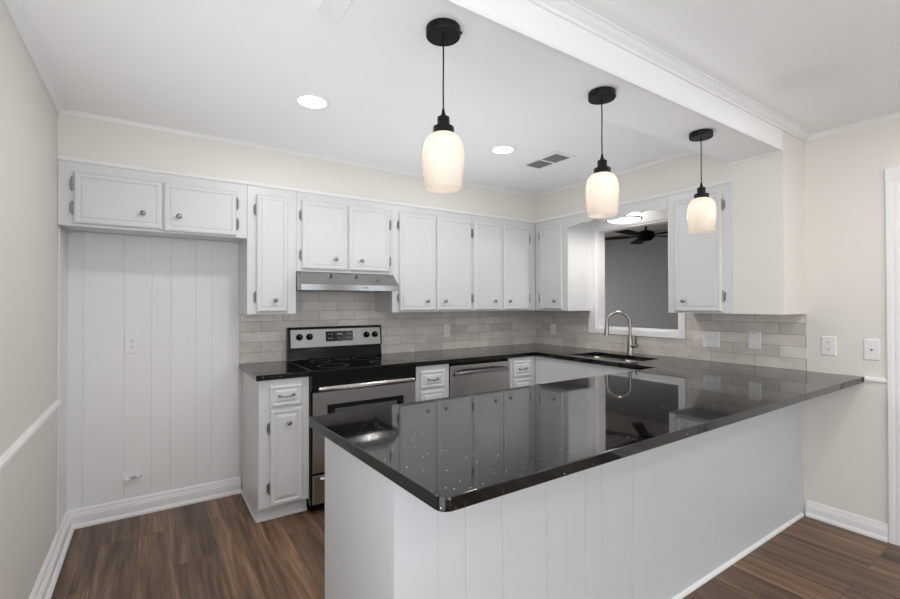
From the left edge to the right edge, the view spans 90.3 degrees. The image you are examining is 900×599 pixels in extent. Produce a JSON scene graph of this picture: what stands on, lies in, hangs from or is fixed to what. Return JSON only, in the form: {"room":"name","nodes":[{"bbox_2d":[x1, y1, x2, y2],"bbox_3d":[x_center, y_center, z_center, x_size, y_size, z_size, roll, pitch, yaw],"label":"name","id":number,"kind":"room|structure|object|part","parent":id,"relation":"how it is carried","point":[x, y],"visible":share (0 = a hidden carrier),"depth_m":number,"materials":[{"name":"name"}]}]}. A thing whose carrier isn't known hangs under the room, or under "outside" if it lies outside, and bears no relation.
{"room":"kitchen","nodes":[
{"label":"kitchen","id":0,"kind":"room"},
{"bbox_2d":[0,0,59,598],"bbox_3d":[-0.402,0.173,-0.251,0.100,2.465,7.200,0,-1,-34],"label":"wall","id":1,"kind":"structure","parent":0,"point":[29,227],"depth_m":1.81,"materials":[{"name":"white paint"}]},
{"bbox_2d":[0,400,60,472],"bbox_3d":[-0.264,0.537,-0.352,0.018,0.046,6.685,0,-1,-34],"label":"trim","id":2,"kind":"structure","parent":1,"relation":"attached to","point":[9,455],"depth_m":1.78,"materials":[{"name":"white paint"}]},
{"bbox_2d":[29,511,74,598],"bbox_3d":[-0.335,1.289,-0.225,0.046,0.112,6.988,0,-1,-34],"label":"baseboard","id":3,"kind":"structure","parent":1,"relation":"attached to","point":[45,584],"depth_m":2.22,"materials":[{"name":"white paint"}]},
{"bbox_2d":[2,0,66,113],"bbox_3d":[-0.252,-1.046,-0.341,0.040,0.030,6.665,0,-1,-34],"label":"trim","id":4,"kind":"structure","parent":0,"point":[15,8],"depth_m":1.83,"materials":[{"name":"white paint"}]},
{"bbox_2d":[58,113,534,220],"bbox_3d":[-0.597,-0.893,3.636,3.886,0.266,0.335,0,-1,-34],"label":"wall","id":5,"kind":"structure","parent":0,"point":[78,136],"depth_m":2.97,"materials":[{"name":"white paint"}]},
{"bbox_2d":[61,109,534,196],"bbox_3d":[-0.639,-1.017,3.399,3.551,0.022,0.014,0,-1,-34],"label":"trim","id":6,"kind":"structure","parent":5,"relation":"attached to","point":[71,112],"depth_m":2.95,"materials":[{"name":"white paint"}]},
{"bbox_2d":[57,155,733,223],"bbox_3d":[-0.143,-0.769,2.655,3.550,0.024,1.800,0,-1,-34],"label":"trim","id":7,"kind":"structure","parent":5,"relation":"attached to","point":[73,159],"depth_m":3.11,"materials":[{"name":"white paint"}]},
{"bbox_2d":[238,304,535,489],"bbox_3d":[-0.716,0.208,3.808,3.886,2.465,0.100,0,-1,-34],"label":"wall","id":8,"kind":"structure","parent":0,"point":[240,373],"depth_m":3.21,"materials":[{"name":"white paint"}]},
{"bbox_2d":[57,227,238,530],"bbox_3d":[-1.827,0.479,2.823,0.944,1.790,0.300,0,-1,-34],"label":"panelling","id":9,"kind":"object","parent":8,"relation":"attached to","point":[168,410],"visible":0.89,"depth_m":2.90,"materials":[{"name":"white paint"}]},
{"bbox_2d":[125,334,138,353],"bbox_3d":[-2.028,0.283,2.854,0.076,0.122,0.008,0,-1,-34],"label":"wall outlet","id":10,"kind":"object","parent":9,"relation":"attached to","point":[131,340],"visible":1,"depth_m":2.85,"materials":[{"name":"white plastic"}]},
{"bbox_2d":[122,470,141,483],"bbox_3d":[-2.014,1.128,2.835,0.104,0.066,0.040,0,-1,-34],"label":"water valve box","id":11,"kind":"object","parent":9,"relation":"attached to","point":[132,476],"visible":1,"depth_m":2.84,"materials":[{"name":"white plastic"}]},
{"bbox_2d":[58,160,246,243],"bbox_3d":[-1.803,-0.583,2.793,0.943,0.364,0.374,0,-1,-34],"label":"upper cabinet","id":12,"kind":"object","parent":8,"relation":"attached to","point":[91,197],"visible":1,"depth_m":2.64,"materials":[{"name":"white paint"}]},
{"bbox_3d":[-1.888,-0.559,2.558,0.409,0.284,0.019,0,-1,-34],"label":"door","id":13,"kind":"part","parent":12,"relation":"part of","materials":[{"name":"white paint"}]},
{"bbox_3d":[-1.547,-0.555,2.785,0.398,0.290,0.019,0,-1,-34],"label":"door","id":14,"kind":"part","parent":12,"relation":"part of","materials":[{"name":"white paint"}]},
{"bbox_2d":[68,476,240,528],"bbox_3d":[-1.885,1.319,2.927,0.946,0.112,0.028,0,-1,-34],"label":"baseboard","id":15,"kind":"structure","parent":8,"relation":"attached to","point":[83,517],"depth_m":2.90,"materials":[{"name":"white paint"}]},
{"bbox_2d":[239,185,295,313],"bbox_3d":[-1.278,-0.331,3.141,0.314,0.862,0.374,0,-1,-34],"label":"upper cabinet","id":16,"kind":"object","parent":8,"relation":"attached to","point":[267,257],"visible":0.99,"depth_m":3.01,"materials":[{"name":"white paint"}]},
{"bbox_3d":[-1.198,-0.307,3.016,0.202,0.783,0.019,0,-1,-34],"label":"door","id":17,"kind":"part","parent":16,"relation":"part of","materials":[{"name":"white paint"}]},
{"bbox_2d":[296,192,391,274],"bbox_3d":[-0.840,-0.477,3.434,0.735,0.566,0.374,0,-1,-34],"label":"upper cabinet","id":18,"kind":"object","parent":8,"relation":"attached to","point":[334,234],"visible":0.97,"depth_m":3.28,"materials":[{"name":"white paint"}]},
{"bbox_3d":[-0.897,-0.456,3.218,0.332,0.483,0.019,0,-1,-34],"label":"door","id":19,"kind":"part","parent":18,"relation":"part of","materials":[{"name":"white paint"}]},
{"bbox_3d":[-0.611,-0.454,3.409,0.332,0.483,0.019,0,-1,-34],"label":"door","id":20,"kind":"part","parent":18,"relation":"part of","materials":[{"name":"white paint"}]},
{"bbox_2d":[296,271,398,291],"bbox_3d":[-0.818,-0.128,3.399,0.734,0.132,0.453,0,-1,-34],"label":"range hood","id":21,"kind":"object","parent":8,"relation":"attached to","point":[305,281],"visible":0.94,"depth_m":3.22,"materials":[{"name":"silver metal"}]},
{"bbox_2d":[239,290,535,371],"bbox_3d":[-0.296,0.152,4.023,2.931,0.740,0.009,0,-1,-34],"label":"tiled wall","id":22,"kind":"structure","parent":8,"relation":"attached to","point":[262,337],"depth_m":3.84,"materials":[{"name":"grey tile"}]},
{"bbox_2d":[443,325,449,336],"bbox_3d":[-0.031,0.295,4.188,0.075,0.118,0.008,0,-1,-34],"label":"wall outlet","id":23,"kind":"object","parent":22,"relation":"attached to","point":[446,328],"visible":1,"depth_m":4.18,"materials":[{"name":"white plastic"}]},
{"bbox_2d":[375,205,472,311],"bbox_3d":[-0.207,-0.327,3.856,0.784,0.862,0.374,0,-1,-34],"label":"upper cabinet","id":24,"kind":"object","parent":8,"relation":"attached to","point":[432,249],"visible":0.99,"depth_m":3.70,"materials":[{"name":"white paint"}]},
{"bbox_3d":[-0.260,-0.301,3.642,0.340,0.787,0.019,0,-1,-34],"label":"door","id":25,"kind":"part","parent":24,"relation":"part of","materials":[{"name":"white paint"}]},
{"bbox_3d":[0.039,-0.300,3.842,0.356,0.787,0.019,0,-1,-34],"label":"door","id":26,"kind":"part","parent":24,"relation":"part of","materials":[{"name":"white paint"}]},
{"bbox_2d":[472,215,534,310],"bbox_3d":[0.434,-0.325,4.284,0.774,0.862,0.374,0,-1,-34],"label":"upper cabinet","id":27,"kind":"object","parent":8,"relation":"attached to","point":[503,251],"visible":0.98,"depth_m":4.14,"materials":[{"name":"white paint"}]},
{"bbox_3d":[0.344,-0.299,4.046,0.326,0.787,0.019,0,-1,-34],"label":"door","id":28,"kind":"part","parent":27,"relation":"part of","materials":[{"name":"white paint"}]},
{"bbox_3d":[0.630,-0.297,4.237,0.326,0.787,0.019,0,-1,-34],"label":"door","id":29,"kind":"part","parent":27,"relation":"part of","materials":[{"name":"white paint"}]},
{"bbox_2d":[21,0,899,194],"bbox_3d":[1.253,-1.103,0.867,4.086,0.100,7.200,0,-1,-34],"label":"ceiling","id":30,"kind":"structure","parent":0,"point":[229,69],"depth_m":2.08,"materials":[{"name":"white paint"}]},
{"bbox_2d":[294,93,329,108],"bbox_3d":[-0.720,-1.033,2.340,0.184,0.006,0.184,0,-1,-34],"label":"recessed light","id":31,"kind":"object","parent":30,"relation":"in","point":[306,100],"visible":1,"depth_m":2.33,"materials":[{"name":"white paint"}]},
{"bbox_2d":[298,96,325,107],"bbox_3d":[-0.720,-1.034,2.340,0.142,0.004,0.142,0,-1,28],"label":"diffuser","id":32,"kind":"object","parent":31,"relation":"attached to","point":[304,101],"depth_m":2.33,"materials":[{"name":"white plastic"}]},
{"bbox_2d":[490,145,515,153],"bbox_3d":[0.364,-1.029,3.080,0.184,0.006,0.184,0,-1,-34],"label":"recessed light","id":33,"kind":"object","parent":30,"relation":"in","point":[499,149],"visible":1,"depth_m":3.07,"materials":[{"name":"white paint"}]},
{"bbox_2d":[492,147,512,152],"bbox_3d":[0.364,-1.030,3.080,0.142,0.004,0.142,0,-1,28],"label":"diffuser","id":34,"kind":"object","parent":33,"relation":"attached to","point":[494,149],"depth_m":3.08,"materials":[{"name":"white plastic"}]},
{"bbox_2d":[520,151,575,169],"bbox_3d":[0.722,-1.026,3.318,0.200,0.010,0.370,0,-1,-34],"label":"ceiling vent","id":35,"kind":"object","parent":30,"relation":"in","point":[556,157],"visible":1,"depth_m":3.30,"materials":[{"name":"white metal"}]},
{"bbox_2d":[51,493,899,598],"bbox_3d":[1.258,1.382,0.846,3.886,0.060,7.000,0,-1,-34],"label":"floor","id":36,"kind":"structure","parent":0,"point":[215,548],"depth_m":2.33,"materials":[{"name":"brown wood"}]},
{"bbox_2d":[241,371,308,522],"bbox_3d":[-1.190,0.935,3.022,0.314,0.878,0.649,0,-1,-34],"label":"base cabinet","id":37,"kind":"object","parent":36,"relation":"on","point":[275,413],"visible":0.99,"depth_m":2.79,"materials":[{"name":"white paint"}]},
{"bbox_3d":[-1.211,1.365,3.049,0.313,0.020,0.538,0,-1,-34],"label":"shoe trim","id":38,"kind":"part","parent":37,"relation":"part of","materials":[{"name":"white paint"}]},
{"bbox_2d":[239,361,309,380],"bbox_3d":[-1.202,0.478,3.033,0.322,0.034,0.626,0,-1,-34],"label":"countertop","id":39,"kind":"structure","parent":37,"relation":"on","point":[265,371],"depth_m":2.90,"materials":[{"name":"black stone"}]},
{"bbox_3d":[-1.022,0.598,2.794,0.194,0.134,0.019,0,-1,-34],"label":"drawer","id":40,"kind":"part","parent":37,"relation":"part of","materials":[{"name":"white paint"}]},
{"bbox_3d":[-1.020,0.973,2.791,0.196,0.588,0.020,0,-1,-34],"label":"door","id":41,"kind":"part","parent":37,"relation":"part of","materials":[{"name":"white paint"}]},
{"bbox_3d":[-1.010,0.597,2.775,0.108,0.020,0.033,0,-1,-34],"label":"drawer pull","id":42,"kind":"part","parent":37,"relation":"part of","materials":[{"name":"grey metal"}]},
{"bbox_2d":[286,325,415,511],"bbox_3d":[-0.725,0.793,3.299,0.761,1.166,0.706,0,-1,-34],"label":"range","id":43,"kind":"object","parent":36,"relation":"on","point":[347,367],"visible":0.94,"depth_m":3.14,"materials":[{"name":"silver metal"}]},
{"bbox_3d":[-1.133,0.287,3.377,0.052,0.052,0.030,0,-1,-34],"label":"knob","id":44,"kind":"part","parent":43,"relation":"part of","materials":[{"name":"black plastic"}]},
{"bbox_3d":[-1.070,0.287,3.419,0.052,0.052,0.030,0,-1,-34],"label":"knob","id":45,"kind":"part","parent":43,"relation":"part of","materials":[{"name":"black plastic"}]},
{"bbox_3d":[-0.568,1.221,3.063,0.745,0.183,0.023,0,-1,-34],"label":"storage drawer","id":46,"kind":"part","parent":43,"relation":"part of","materials":[{"name":"silver metal"}]},
{"bbox_3d":[-0.890,0.299,3.554,0.729,0.135,0.020,0,-1,-34],"label":"control panel","id":47,"kind":"part","parent":43,"relation":"part of","materials":[{"name":"silver metal"}]},
{"bbox_2d":[288,355,415,372],"bbox_3d":[-0.730,0.466,3.309,0.761,0.016,0.600,0,-1,-34],"label":"cooktop","id":48,"kind":"object","parent":43,"relation":"in","point":[322,363],"depth_m":3.22,"materials":[{"name":"black glass"}]},
{"bbox_3d":[-0.568,0.856,3.065,0.745,0.513,0.025,0,-1,-34],"label":"oven door","id":49,"kind":"part","parent":43,"relation":"part of","materials":[{"name":"silver metal"}]},
{"bbox_3d":[-0.570,0.534,3.070,0.761,0.124,0.024,0,-1,-34],"label":"manifold panel","id":50,"kind":"part","parent":43,"relation":"part of","materials":[{"name":"metal"}]},
{"bbox_3d":[-0.571,0.827,3.064,0.452,0.225,0.021,0,-1,-34],"label":"door glass","id":51,"kind":"part","parent":43,"relation":"part of","materials":[{"name":"grey glass"}]},
{"bbox_3d":[-0.547,0.572,3.035,0.693,0.034,0.065,0,-1,-34],"label":"oven handle","id":52,"kind":"part","parent":43,"relation":"part of","materials":[{"name":"silver metal"}]},
{"bbox_3d":[-0.621,0.289,3.719,0.052,0.052,0.030,0,-1,-34],"label":"knob","id":53,"kind":"part","parent":43,"relation":"part of","materials":[{"name":"black plastic"}]},
{"bbox_2d":[414,364,448,401],"bbox_3d":[-0.290,0.939,3.622,0.311,0.878,0.649,0,-1,-34],"label":"base cabinet","id":54,"kind":"object","parent":36,"relation":"on","point":[432,381],"visible":0.23,"depth_m":3.38,"materials":[{"name":"white paint"}]},
{"bbox_3d":[-0.131,0.759,3.387,0.217,0.145,0.019,0,-1,-34],"label":"drawer","id":55,"kind":"part","parent":54,"relation":"part of","materials":[{"name":"white paint"}]},
{"bbox_3d":[-0.131,0.602,3.389,0.217,0.133,0.019,0,-1,-34],"label":"drawer","id":56,"kind":"part","parent":54,"relation":"part of","materials":[{"name":"white paint"}]},
{"bbox_2d":[449,358,509,396],"bbox_3d":[0.104,0.943,3.866,0.608,0.874,0.678,0,-1,-34],"label":"dishwasher","id":57,"kind":"object","parent":36,"relation":"on","point":[465,378],"visible":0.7,"depth_m":3.61,"materials":[{"name":"silver metal"}]},
{"bbox_2d":[449,358,507,365],"bbox_3d":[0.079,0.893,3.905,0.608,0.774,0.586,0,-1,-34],"label":"control panel","id":58,"kind":"object","parent":57,"relation":"in","point":[497,360],"depth_m":3.65,"materials":[{"name":"metal"}]},
{"bbox_3d":[0.277,0.580,3.610,0.544,0.044,0.054,0,-1,-34],"label":"handle","id":59,"kind":"part","parent":57,"relation":"part of","materials":[{"name":"silver metal"}]},
{"bbox_2d":[508,356,534,387],"bbox_3d":[0.479,0.942,4.136,0.306,0.878,0.649,0,-1,-34],"label":"base cabinet","id":60,"kind":"object","parent":36,"relation":"on","point":[522,369],"visible":0.25,"depth_m":3.89,"materials":[{"name":"white paint"}]},
{"bbox_3d":[0.631,0.762,3.896,0.207,0.145,0.019,0,-1,-34],"label":"drawer","id":61,"kind":"part","parent":60,"relation":"part of","materials":[{"name":"white paint"}]},
{"bbox_3d":[0.631,0.600,3.897,0.207,0.142,0.019,0,-1,-34],"label":"drawer","id":62,"kind":"part","parent":60,"relation":"part of","materials":[{"name":"white paint"}]},
{"bbox_2d":[325,402,803,598],"bbox_3d":[0.886,0.925,2.293,2.898,0.878,0.610,0,-1,-34],"label":"base cabinet","id":63,"kind":"object","parent":36,"relation":"on","point":[661,522],"visible":0.52,"depth_m":1.72,"materials":[{"name":"grey paint"}]},
{"bbox_2d":[309,343,863,511],"bbox_3d":[0.443,0.474,2.901,2.962,0.034,2.672,0,-1,-34],"label":"countertop","id":64,"kind":"structure","parent":63,"relation":"on","point":[453,453],"depth_m":1.67,"materials":[{"name":"black stone"}]},
{"bbox_2d":[590,356,639,361],"bbox_3d":[1.314,0.593,3.615,0.376,0.192,0.616,0,-1,-34],"label":"sink","id":65,"kind":"object","parent":64,"relation":"in","point":[600,357],"visible":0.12,"depth_m":3.81,"materials":[{"name":"silver metal"}]},
{"bbox_3d":[1.230,0.594,3.741,0.376,0.192,0.312,0,-1,-34],"label":"bowl","id":66,"kind":"part","parent":65,"relation":"part of","materials":[{"name":"silver metal"}]},
{"bbox_3d":[1.399,0.592,3.488,0.376,0.192,0.312,0,-1,-34],"label":"bowl","id":67,"kind":"part","parent":65,"relation":"part of","materials":[{"name":"silver metal"}]},
{"bbox_2d":[604,311,637,354],"bbox_3d":[1.445,0.279,3.785,0.269,0.367,0.078,0,-1,26],"label":"faucet","id":68,"kind":"object","parent":64,"relation":"on","point":[630,345],"visible":1,"depth_m":3.75,"materials":[{"name":"silver metal"}]},
{"bbox_3d":[1.427,0.199,3.791,0.209,0.207,0.025,0,-1,18],"label":"spout","id":69,"kind":"part","parent":68,"relation":"part of","materials":[{"name":"silver metal"}]},
{"bbox_3d":[1.538,0.356,3.728,0.039,0.101,0.058,0,-1,-34],"label":"lever","id":70,"kind":"part","parent":68,"relation":"part of","materials":[{"name":"silver metal"}]},
{"bbox_3d":[1.041,1.353,2.033,2.870,0.018,0.012,0,-1,-34],"label":"shoe trim","id":71,"kind":"part","parent":63,"relation":"part of","materials":[{"name":"white paint"}]},
{"bbox_2d":[535,356,635,384],"bbox_3d":[1.317,0.936,3.657,0.649,0.878,1.173,0,-1,-34],"label":"base cabinet","id":72,"kind":"object","parent":36,"relation":"on","point":[547,370],"visible":0.02,"depth_m":3.70,"materials":[{"name":"white paint"}]},
{"bbox_2d":[340,0,782,162],"bbox_3d":[0.757,-0.967,2.144,2.624,0.150,0.492,0,-1,-34],"label":"ceiling beam","id":73,"kind":"structure","parent":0,"point":[484,48],"depth_m":1.75,"materials":[{"name":"white paint"}]},
{"bbox_2d":[317,0,354,23],"bbox_3d":[-0.341,-0.970,1.417,0.010,0.150,0.502,0,-1,-34],"label":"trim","id":74,"kind":"structure","parent":73,"relation":"attached to","point":[334,10],"depth_m":1.46,"materials":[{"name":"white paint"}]},
{"bbox_2d":[423,18,463,193],"bbox_3d":[-0.022,-0.629,1.474,0.137,0.532,0.137,0,0,-2],"label":"pendant light","id":75,"kind":"object","parent":73,"relation":"hanging from","point":[443,150],"visible":1,"depth_m":1.43,"materials":[{"name":"white glass"}]},
{"bbox_3d":[-0.022,-0.744,1.475,0.007,0.245,0.005,0,-1,-34],"label":"cord","id":76,"kind":"part","parent":75,"relation":"part of","materials":[{"name":"black metal"}]},
{"bbox_3d":[-0.022,-0.454,1.472,0.137,0.182,0.137,0,-1,-34],"label":"lamp shade","id":77,"kind":"part","parent":75,"relation":"part of","materials":[{"name":"white glass"}]},
{"bbox_2d":[586,86,618,217],"bbox_3d":[0.654,-0.626,1.925,0.137,0.532,0.137,0,0,-2],"label":"pendant light","id":78,"kind":"object","parent":73,"relation":"hanging from","point":[602,187],"visible":1,"depth_m":1.88,"materials":[{"name":"white glass"}]},
{"bbox_3d":[0.654,-0.741,1.926,0.007,0.245,0.005,0,-1,-34],"label":"cord","id":79,"kind":"part","parent":78,"relation":"part of","materials":[{"name":"black metal"}]},
{"bbox_3d":[0.654,-0.451,1.924,0.137,0.182,0.137,0,-1,-34],"label":"lamp shade","id":80,"kind":"part","parent":78,"relation":"part of","materials":[{"name":"white glass"}]},
{"bbox_2d":[687,128,715,233],"bbox_3d":[1.338,-0.623,2.382,0.137,0.532,0.137,0,0,-2],"label":"pendant light","id":81,"kind":"object","parent":73,"relation":"hanging from","point":[701,211],"visible":1,"depth_m":2.34,"materials":[{"name":"white glass"}]},
{"bbox_3d":[1.338,-0.739,2.383,0.007,0.245,0.005,0,-1,-34],"label":"cord","id":82,"kind":"part","parent":81,"relation":"part of","materials":[{"name":"black metal"}]},
{"bbox_3d":[1.338,-0.448,2.380,0.137,0.182,0.137,0,-1,-34],"label":"lamp shade","id":83,"kind":"part","parent":81,"relation":"part of","materials":[{"name":"white glass"}]},
{"bbox_2d":[439,0,782,150],"bbox_3d":[0.890,-0.896,1.942,2.622,0.016,0.015,0,-1,-34],"label":"trim","id":84,"kind":"structure","parent":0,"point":[457,4],"depth_m":1.69,"materials":[{"name":"white paint"}]},
{"bbox_2d":[606,212,642,223],"bbox_3d":[1.450,-0.704,3.734,0.288,0.118,0.288,0,-1,-34],"label":"flush ceiling light","id":85,"kind":"object","parent":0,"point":[632,217],"visible":0.41,"depth_m":3.65,"materials":[{"name":"white glass"}]},
{"bbox_2d":[605,223,667,236],"bbox_3d":[2.344,-1.350,6.708,4.214,0.100,7.500,0,-1,-34],"label":"ceiling","id":86,"kind":"structure","parent":0,"point":[659,226],"depth_m":8.13,"materials":[{"name":"white paint"}]},
{"bbox_2d":[605,226,667,243],"bbox_3d":[2.478,-1.026,5.660,1.487,0.564,1.503,0,-1,-34],"label":"ceiling fan","id":87,"kind":"object","parent":86,"relation":"hanging from","point":[642,236],"visible":0.56,"depth_m":5.63,"materials":[{"name":"black"}]},
{"bbox_3d":[2.124,-0.806,5.924,0.690,0.019,0.156,0,-1,31],"label":"blade","id":88,"kind":"part","parent":87,"relation":"part of","materials":[{"name":"black wood"}]},
{"bbox_3d":[2.166,-0.811,5.414,0.690,0.019,0.156,0,-1,-41],"label":"blade","id":89,"kind":"part","parent":87,"relation":"part of","materials":[{"name":"black wood"}]},
{"bbox_3d":[2.596,-0.805,6.121,0.156,0.019,0.690,0,-1,13],"label":"blade","id":90,"kind":"part","parent":87,"relation":"part of","materials":[{"name":"black"}]},
{"bbox_2d":[605,228,677,329],"bbox_3d":[2.388,0.000,6.724,4.314,2.800,7.700,0,-1,-34],"label":"wall","id":91,"kind":"structure","parent":0,"point":[636,275],"depth_m":8.57,"materials":[{"name":"grey paint"}]},
{"bbox_2d":[535,131,805,314],"bbox_3d":[1.549,-0.466,3.618,0.335,1.129,2.072,0,-1,-34],"label":"wall","id":92,"kind":"structure","parent":0,"point":[769,235],"depth_m":2.81,"materials":[{"name":"white paint"}]},
{"bbox_2d":[535,217,590,310],"bbox_3d":[1.065,-0.326,4.289,0.374,0.862,0.413,0,-1,-34],"label":"upper cabinet","id":93,"kind":"object","parent":92,"relation":"attached to","point":[562,253],"visible":1,"depth_m":4.15,"materials":[{"name":"white paint"}]},
{"bbox_3d":[0.945,-0.300,4.202,0.019,0.783,0.282,0,-1,-34],"label":"door","id":94,"kind":"part","parent":93,"relation":"part of","materials":[{"name":"white paint"}]},
{"bbox_2d":[568,196,667,227],"bbox_3d":[1.333,-0.706,3.658,0.018,0.112,0.939,0,-1,-34],"label":"valance","id":95,"kind":"object","parent":92,"relation":"attached to","point":[661,203],"visible":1,"depth_m":3.51,"materials":[{"name":"white paint"}]},
{"bbox_2d":[535,150,782,196],"bbox_3d":[1.403,-0.950,3.525,0.012,0.161,2.072,0,-1,-34],"label":"trim","id":96,"kind":"structure","parent":92,"relation":"attached to","point":[691,151],"depth_m":3.35,"materials":[{"name":"white paint"}]},
{"bbox_2d":[668,183,732,313],"bbox_3d":[1.822,-0.337,3.155,0.374,0.862,0.433,0,-1,-34],"label":"upper cabinet","id":97,"kind":"object","parent":92,"relation":"attached to","point":[700,280],"visible":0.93,"depth_m":3.05,"materials":[{"name":"white paint"}]},
{"bbox_3d":[1.699,-0.309,3.073,0.019,0.787,0.320,0,-1,-34],"label":"door","id":98,"kind":"part","parent":97,"relation":"part of","materials":[{"name":"white paint"}]},
{"bbox_2d":[527,0,813,141],"bbox_3d":[1.035,-1.027,2.003,2.986,0.032,0.052,0,-1,-34],"label":"trim","id":99,"kind":"structure","parent":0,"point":[570,11],"depth_m":1.91,"materials":[{"name":"white paint"}]},
{"bbox_2d":[589,117,899,523],"bbox_3d":[2.941,0.185,1.921,0.100,2.465,7.100,0,-1,-34],"label":"wall","id":100,"kind":"structure","parent":0,"point":[845,467],"depth_m":2.67,"materials":[{"name":"white paint"}]},
{"bbox_2d":[588,210,685,338],"bbox_3d":[1.573,-0.215,3.865,0.018,1.052,0.923,0,-1,-34],"label":"window","id":101,"kind":"structure","parent":100,"relation":"in","point":[651,215],"depth_m":4.01,"materials":[{"name":"white paint"}]},
{"bbox_2d":[597,219,678,331],"bbox_3d":[1.631,-0.192,3.882,0.104,0.905,0.786,0,-1,-34],"label":"trim","id":102,"kind":"structure","parent":100,"relation":"attached to","point":[601,233],"depth_m":4.18,"materials":[{"name":"white paint"}]},
{"bbox_2d":[536,310,806,370],"bbox_3d":[1.593,0.309,3.841,0.009,0.415,2.408,0,-1,-34],"label":"tiled wall","id":103,"kind":"structure","parent":100,"relation":"attached to","point":[783,337],"depth_m":3.30,"materials":[{"name":"grey tile"}]},
{"bbox_2d":[550,324,555,334],"bbox_3d":[1.062,0.308,4.619,0.009,0.114,0.075,0,-1,-34],"label":"wall switch","id":104,"kind":"object","parent":103,"relation":"attached to","point":[552,326],"visible":1,"depth_m":4.61,"materials":[{"name":"white plastic"}]},
{"bbox_2d":[703,331,719,347],"bbox_3d":[1.935,0.296,3.313,0.007,0.118,0.118,0,-1,-34],"label":"wall outlet","id":105,"kind":"object","parent":103,"relation":"attached to","point":[710,338],"visible":1,"depth_m":3.31,"materials":[{"name":"white plastic"}]},
{"bbox_2d":[748,331,760,349],"bbox_3d":[2.092,0.282,3.078,0.007,0.122,0.078,0,-1,-34],"label":"blank plate","id":106,"kind":"object","parent":103,"relation":"attached to","point":[754,338],"visible":1,"depth_m":3.07,"materials":[{"name":"white plastic"}]},
{"bbox_2d":[821,336,836,355],"bbox_3d":[2.324,0.284,2.747,0.008,0.117,0.074,0,-1,-34],"label":"wall outlet","id":107,"kind":"object","parent":100,"relation":"attached to","point":[828,343],"visible":1,"depth_m":2.74,"materials":[{"name":"white plastic"}]},
{"bbox_2d":[806,500,887,542],"bbox_3d":[3.530,1.299,0.918,0.026,0.098,4.597,0,-1,-34],"label":"baseboard","id":108,"kind":"structure","parent":100,"relation":"attached to","point":[872,528],"depth_m":2.66,"materials":[{"name":"white paint"}]},
{"bbox_2d":[808,112,899,139],"bbox_3d":[3.531,-1.043,0.939,0.016,0.027,4.592,0,-1,-34],"label":"trim","id":109,"kind":"structure","parent":100,"relation":"attached to","point":[897,114],"depth_m":2.64,"materials":[{"name":"white paint"}]},
{"bbox_2d":[864,339,879,360],"bbox_3d":[2.431,0.290,2.581,0.014,0.120,0.070,0,-1,-34],"label":"cable plate","id":110,"kind":"object","parent":100,"relation":"attached to","point":[871,346],"visible":1,"depth_m":2.58,"materials":[{"name":"white plastic"}]},
{"bbox_2d":[865,376,886,383],"bbox_3d":[2.440,0.462,2.565,0.016,0.029,0.092,0,-1,-34],"label":"trim","id":111,"kind":"structure","parent":100,"relation":"attached to","point":[868,379],"depth_m":2.56,"materials":[{"name":"white paint"}]},
{"bbox_2d":[884,166,899,545],"bbox_3d":[2.765,0.308,2.168,0.118,2.105,0.930,0,-1,-34],"label":"trim","id":112,"kind":"structure","parent":100,"relation":"attached to","point":[892,175],"depth_m":2.50,"materials":[{"name":"white paint"}]}
]}

